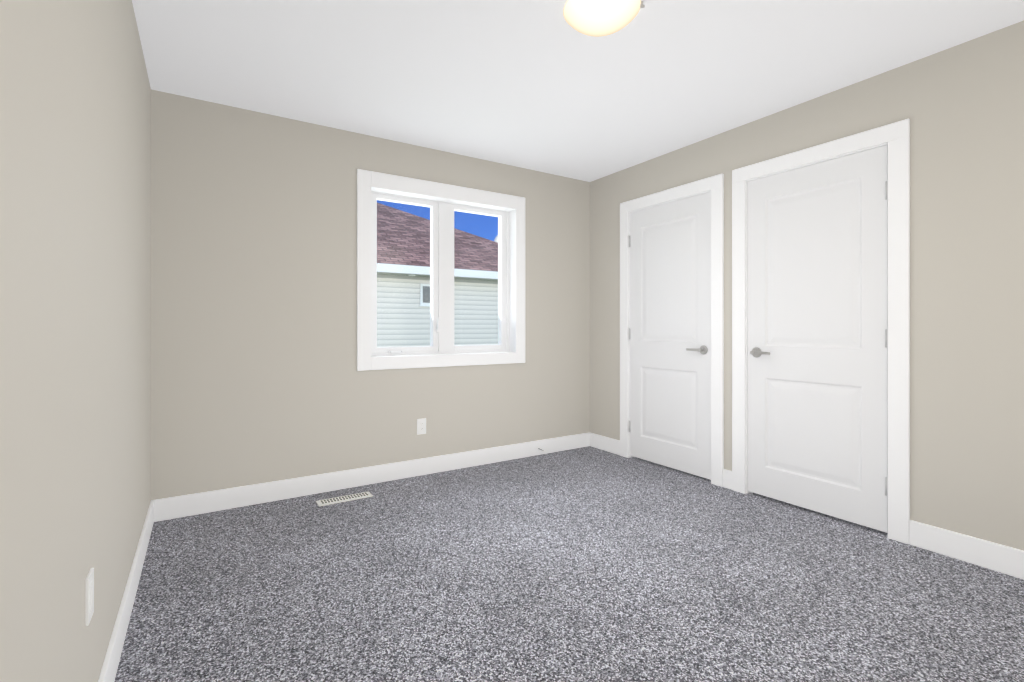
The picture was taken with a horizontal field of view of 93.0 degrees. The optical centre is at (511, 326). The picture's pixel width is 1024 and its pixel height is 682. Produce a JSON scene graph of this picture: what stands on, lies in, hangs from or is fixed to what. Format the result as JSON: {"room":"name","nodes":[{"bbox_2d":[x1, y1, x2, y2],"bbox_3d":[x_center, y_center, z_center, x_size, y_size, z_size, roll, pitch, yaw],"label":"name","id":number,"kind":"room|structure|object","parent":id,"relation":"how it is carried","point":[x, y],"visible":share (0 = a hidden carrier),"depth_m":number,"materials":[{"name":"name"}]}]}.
{"room":"empty bedroom","nodes":[
{"label":"empty bedroom","id":0,"kind":"room"},
{"bbox_2d":[0,0,150,681],"bbox_3d":[-1.039,-0.119,1.067,0.120,2.480,3.896,0,0,-33],"label":"wall","id":1,"kind":"structure","parent":0,"point":[75,294],"depth_m":1.07,"materials":[{"name":"grey paint"}]},
{"bbox_2d":[85,568,93,625],"bbox_3d":[-1.066,0.681,1.229,0.009,0.115,0.070,0,0,-33],"label":"electrical outlet","id":2,"kind":"object","parent":1,"relation":"attached to","point":[89,595],"visible":1,"depth_m":1.21,"materials":[{"name":"white plastic"}]},
{"bbox_2d":[98,499,157,681],"bbox_3d":[-1.014,1.040,1.153,0.014,0.123,3.776,0,0,-33],"label":"baseboard","id":3,"kind":"structure","parent":1,"relation":"attached to","point":[109,668],"depth_m":1.77,"materials":[{"name":"white wood"}]},
{"bbox_2d":[151,89,589,499],"bbox_3d":[-0.714,-0.119,3.709,3.510,2.480,0.210,0,0,-33],"label":"wall","id":4,"kind":"structure","parent":0,"point":[257,377],"depth_m":3.16,"materials":[{"name":"grey paint"}]},
{"bbox_2d":[158,432,589,520],"bbox_3d":[-0.641,1.040,3.623,3.240,0.123,0.014,0,0,-33],"label":"baseboard","id":5,"kind":"structure","parent":4,"relation":"attached to","point":[229,498],"depth_m":3.31,"materials":[{"name":"white wood"}]},
{"bbox_2d":[417,418,425,434],"bbox_3d":[-0.671,0.740,3.607,0.070,0.115,0.009,0,0,-33],"label":"electrical outlet","id":6,"kind":"object","parent":4,"relation":"attached to","point":[421,426],"visible":1,"depth_m":3.60,"materials":[{"name":"white plastic"}]},
{"bbox_2d":[357,169,524,370],"bbox_3d":[-0.529,-0.391,3.802,1.394,1.389,0.203,0,0,-33],"label":"window","id":7,"kind":"structure","parent":4,"relation":"in","point":[443,202],"depth_m":3.78,"materials":[{"name":"white"}]},
{"bbox_2d":[114,446,1023,681],"bbox_3d":[0.358,1.201,2.029,3.870,0.200,4.376,0,0,-33],"label":"floor","id":8,"kind":"structure","parent":0,"point":[588,564],"depth_m":2.02,"materials":[{"name":"grey carpet"}]},
{"bbox_2d":[316,491,372,506],"bbox_3d":[-1.067,1.097,3.103,0.330,0.009,0.095,0,0,-33],"label":"floor vent","id":9,"kind":"object","parent":8,"relation":"in","point":[335,500],"visible":1,"depth_m":3.09,"materials":[{"name":"white metal"}]},
{"bbox_2d":[132,0,1023,181],"bbox_3d":[0.358,-1.439,2.029,3.870,0.200,4.376,0,0,-33],"label":"ceiling","id":10,"kind":"structure","parent":0,"point":[541,86],"depth_m":2.46,"materials":[{"name":"white paint"}]},
{"bbox_2d":[563,0,644,36],"bbox_3d":[0.375,-1.295,2.034,0.331,0.088,0.331,0,0,-33],"label":"ceiling light","id":11,"kind":"object","parent":10,"relation":"attached to","point":[596,18],"visible":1,"depth_m":2.00,"materials":[{"name":"white glass"}]},
{"bbox_2d":[590,20,1023,550],"bbox_3d":[1.832,-0.119,2.898,0.150,2.480,3.896,0,0,-33],"label":"wall","id":12,"kind":"structure","parent":0,"point":[960,107],"depth_m":2.35,"materials":[{"name":"grey paint"}]},
{"bbox_2d":[590,433,619,454],"bbox_3d":[0.830,1.040,4.316,0.014,0.123,0.375,0,0,-33],"label":"baseboard","id":13,"kind":"structure","parent":12,"relation":"attached to","point":[604,443],"depth_m":4.31,"materials":[{"name":"white wood"}]},
{"bbox_2d":[628,192,710,479],"bbox_3d":[1.187,0.064,3.752,0.093,2.035,0.781,0,0,-33],"label":"door","id":14,"kind":"structure","parent":12,"relation":"in","point":[669,244],"depth_m":3.71,"materials":[{"name":"white wood"}]},
{"bbox_2d":[620,173,723,486],"bbox_3d":[1.240,0.024,3.781,0.138,2.154,0.970,0,0,-33],"label":"door frame","id":15,"kind":"structure","parent":12,"relation":"attached to","point":[714,185],"depth_m":3.41,"materials":[{"name":"white wood"}]},
{"bbox_2d":[732,119,909,543],"bbox_3d":[1.802,0.024,2.902,0.138,2.154,0.970,0,0,-33],"label":"door frame","id":16,"kind":"structure","parent":12,"relation":"in","point":[895,137],"depth_m":2.52,"materials":[{"name":"white wood"}]},
{"bbox_2d":[748,145,887,532],"bbox_3d":[1.753,0.064,2.865,0.093,2.035,0.781,0,0,-33],"label":"door","id":17,"kind":"structure","parent":16,"relation":"attached to","point":[817,337],"depth_m":2.82,"materials":[{"name":"white wood"}]},
{"bbox_2d":[909,520,1023,578],"bbox_3d":[2.371,1.040,1.900,0.014,0.123,1.332,0,0,-33],"label":"baseboard","id":18,"kind":"structure","parent":12,"relation":"attached to","point":[1004,559],"depth_m":2.27,"materials":[{"name":"white wood"}]},
{"label":"outside","id":19,"kind":"structure","parent":0,"visible":0},
{"bbox_3d":[-13.076,1.801,20.491,80.000,0.200,41.384,0,0,-33],"label":"ground","id":20,"kind":"structure","parent":19,"visible":0},
{"bbox_2d":[377,203,497,346],"bbox_3d":[-11.587,-1.466,12.179,25.567,6.335,13.000,0,0,-33],"label":"house","id":21,"kind":"structure","parent":20,"relation":"on","point":[471,308],"depth_m":11.53,"materials":[{"name":"plastic"}]}
]}

